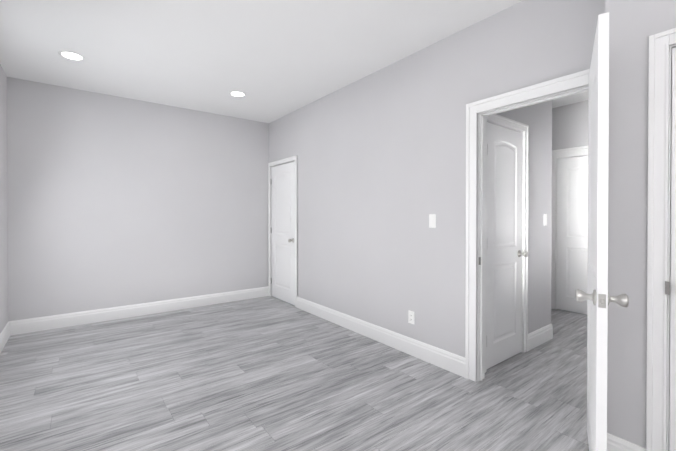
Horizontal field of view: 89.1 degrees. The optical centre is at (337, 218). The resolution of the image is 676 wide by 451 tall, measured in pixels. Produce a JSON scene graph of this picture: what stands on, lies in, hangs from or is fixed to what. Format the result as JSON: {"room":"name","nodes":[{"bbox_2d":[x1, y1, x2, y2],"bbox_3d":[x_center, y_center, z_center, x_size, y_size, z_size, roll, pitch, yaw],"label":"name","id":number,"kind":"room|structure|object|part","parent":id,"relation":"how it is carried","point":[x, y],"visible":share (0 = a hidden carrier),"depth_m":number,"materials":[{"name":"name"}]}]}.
{"room":"empty bedroom","nodes":[
{"label":"empty bedroom","id":0,"kind":"room"},
{"bbox_2d":[0,64,7,332],"bbox_3d":[-1.630,-0.111,1.085,0.100,2.760,6.590,0,1,-37],"label":"wall","id":1,"kind":"structure","parent":0,"point":[3,220],"depth_m":3.47,"materials":[{"name":"grey paint"}]},
{"bbox_2d":[0,321,11,352],"bbox_3d":[-2.594,1.183,2.460,0.017,0.152,2.990,0,1,-37],"label":"baseboard","id":2,"kind":"structure","parent":1,"relation":"attached to","point":[6,332],"depth_m":3.44,"materials":[{"name":"white wood"}]},
{"bbox_2d":[7,77,268,320],"bbox_3d":[-2.343,-0.137,4.619,3.240,2.760,0.100,0,1,-37],"label":"wall","id":3,"kind":"structure","parent":0,"point":[114,201],"depth_m":4.31,"materials":[{"name":"grey paint"}]},
{"bbox_2d":[12,286,268,334],"bbox_3d":[-2.308,1.168,4.582,3.040,0.152,0.017,0,1,-37],"label":"baseboard","id":4,"kind":"structure","parent":3,"relation":"attached to","point":[30,325],"depth_m":4.32,"materials":[{"name":"white wood"}]},
{"bbox_2d":[0,296,588,450],"bbox_3d":[0.719,1.306,2.880,6.000,0.100,6.590,0,1,-37],"label":"floor","id":5,"kind":"structure","parent":0,"point":[268,373],"depth_m":2.51,"materials":[{"name":"grey wood"}]},
{"bbox_2d":[0,0,588,122],"bbox_3d":[0.719,-1.554,2.860,6.000,0.100,6.590,0,1,-37],"label":"ceiling","id":6,"kind":"structure","parent":0,"point":[273,60],"depth_m":2.97,"materials":[{"name":"paint"}]},
{"bbox_2d":[59,51,84,60],"bbox_3d":[-2.460,-1.503,3.176,0.196,0.006,0.196,0,1,-37],"label":"recessed light","id":7,"kind":"object","parent":6,"relation":"in","point":[70,55],"visible":1,"depth_m":3.17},
{"bbox_2d":[229,91,245,96],"bbox_3d":[-1.218,-1.510,4.170,0.196,0.006,0.196,0,1,-37],"label":"recessed light","id":8,"kind":"object","parent":6,"relation":"in","point":[237,93],"visible":1,"depth_m":4.17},
{"bbox_2d":[269,0,604,356],"bbox_3d":[0.870,-0.125,2.985,0.100,2.760,6.590,0,1,-37],"label":"wall","id":9,"kind":"structure","parent":0,"point":[381,154],"depth_m":3.17,"materials":[{"name":"grey paint"}]},
{"bbox_2d":[271,161,294,304],"bbox_3d":[-0.844,0.210,5.135,0.106,2.040,0.758,0,1,-37],"label":"closet door","id":10,"kind":"structure","parent":9,"relation":"in","point":[283,224],"depth_m":5.13,"materials":[{"name":"white wood"}]},
{"bbox_2d":[268,155,297,307],"bbox_3d":[-0.797,0.179,5.165,0.121,2.121,0.881,0,1,-37],"label":"trim","id":11,"kind":"structure","parent":9,"relation":"attached to","point":[284,161],"depth_m":5.10,"materials":[{"name":"white wood"}]},
{"bbox_2d":[297,297,464,377],"bbox_3d":[0.221,1.174,3.752,0.017,0.152,2.622,0,1,-37],"label":"baseboard","id":12,"kind":"structure","parent":9,"relation":"attached to","point":[445,360],"depth_m":3.33,"materials":[{"name":"white wood"}]},
{"bbox_2d":[408,310,413,323],"bbox_3d":[0.674,0.909,3.160,0.009,0.117,0.070,0,1,-37],"label":"outlet","id":13,"kind":"object","parent":9,"relation":"attached to","point":[410,313],"visible":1,"depth_m":3.16,"materials":[{"name":"white plastic"}]},
{"bbox_2d":[429,214,435,227],"bbox_3d":[0.815,0.021,2.967,0.010,0.117,0.070,0,1,-37],"label":"light switch","id":14,"kind":"object","parent":9,"relation":"attached to","point":[432,220],"visible":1,"depth_m":2.96,"materials":[{"name":"white plastic"}]},
{"bbox_2d":[465,69,589,381],"bbox_3d":[1.337,0.183,2.356,0.121,2.153,0.950,0,1,-37],"label":"door frame","id":15,"kind":"structure","parent":9,"relation":"attached to","point":[566,84],"depth_m":2.65,"materials":[{"name":"white wood"}]},
{"bbox_2d":[575,12,628,450],"bbox_3d":[1.286,0.210,1.712,0.178,2.090,0.762,0,0,34],"label":"door","id":16,"kind":"structure","parent":9,"relation":"in","point":[598,297],"depth_m":1.41,"materials":[{"name":"white wood"}]},
{"bbox_3d":[1.104,0.337,1.439,0.178,0.066,0.103,0,0,34],"label":"knob","id":17,"kind":"part","parent":16,"relation":"part of","materials":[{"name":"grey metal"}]},
{"bbox_2d":[497,100,551,333],"bbox_3d":[1.646,-0.126,3.204,1.400,2.760,0.100,0,1,-37],"label":"wall","id":18,"kind":"structure","parent":0,"point":[537,118],"depth_m":3.41,"materials":[{"name":"grey paint"}]},
{"bbox_2d":[485,114,528,372],"bbox_3d":[1.445,0.191,3.040,0.780,2.128,0.121,0,1,-37],"label":"door frame","id":19,"kind":"structure","parent":18,"relation":"attached to","point":[502,121],"depth_m":3.20,"materials":[{"name":"white wood"}]},
{"bbox_2d":[487,122,527,368],"bbox_3d":[1.475,0.225,2.993,0.643,2.040,0.106,0,1,-37],"label":"hall door","id":20,"kind":"structure","parent":18,"relation":"in","point":[504,227],"depth_m":3.00,"materials":[{"name":"white wood"}]},
{"label":"knob","id":21,"kind":"part","parent":20,"relation":"part of","materials":[{"name":"silver metal"}]},
{"bbox_2d":[528,324,552,350],"bbox_3d":[2.012,1.176,3.417,0.570,0.152,0.017,0,1,-37],"label":"baseboard","id":22,"kind":"structure","parent":18,"relation":"attached to","point":[540,336],"depth_m":3.38,"materials":[{"name":"white wood"}]},
{"bbox_2d":[544,214,546,225],"bbox_3d":[2.109,0.012,3.487,0.070,0.117,0.010,0,1,-37],"label":"light switch","id":23,"kind":"object","parent":18,"relation":"attached to","point":[545,219],"visible":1,"depth_m":3.48,"materials":[{"name":"white plastic"}]},
{"bbox_2d":[552,100,587,149],"bbox_3d":[3.095,-0.137,4.619,0.100,2.760,2.600,0,1,-37],"label":"wall","id":24,"kind":"structure","parent":0,"point":[569,125],"depth_m":4.55,"materials":[{"name":"grey paint"}]},
{"bbox_2d":[551,149,587,308],"bbox_3d":[3.241,0.176,4.412,0.121,2.138,0.910,0,1,-37],"label":"door frame","id":25,"kind":"structure","parent":24,"relation":"attached to","point":[570,154],"depth_m":4.69,"materials":[{"name":"white wood"}]},
{"bbox_2d":[552,146,587,152],"bbox_3d":[3.192,-0.910,4.366,0.045,0.035,0.950,0,1,-37],"label":"trim","id":26,"kind":"structure","parent":24,"relation":"attached to","point":[570,149],"depth_m":4.51,"materials":[{"name":"white wood"}]},
{"bbox_2d":[556,156,587,314],"bbox_3d":[3.196,0.215,4.378,0.106,2.040,0.744,0,1,-37],"label":"door","id":27,"kind":"structure","parent":24,"relation":"in","point":[572,225],"depth_m":4.54,"materials":[{"name":"white wood"}]},
{"bbox_2d":[605,0,675,447],"bbox_3d":[2.010,-0.111,1.051,0.100,2.760,1.930,0,1,-37],"label":"wall","id":28,"kind":"structure","parent":0,"point":[634,25],"depth_m":1.71,"materials":[{"name":"grey paint"}]},
{"bbox_2d":[646,28,675,450],"bbox_3d":[1.763,0.201,1.361,0.121,2.133,0.790,0,1,-37],"label":"trim","id":29,"kind":"structure","parent":28,"relation":"attached to","point":[662,45],"depth_m":1.61,"materials":[{"name":"white wood"}]},
{"bbox_2d":[665,281,669,294],"bbox_3d":[1.520,0.321,1.584,0.003,0.060,0.016,0,1,-37],"label":"hinge","id":30,"kind":"object","parent":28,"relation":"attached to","point":[667,288],"depth_m":1.58,"materials":[{"name":"silver metal"}]},
{"bbox_2d":[669,48,675,450],"bbox_3d":[1.719,0.237,1.328,0.106,2.040,0.634,0,1,-37],"label":"closet door","id":31,"kind":"structure","parent":28,"relation":"in","point":[672,433],"depth_m":1.58,"materials":[{"name":"white wood"}]}
]}

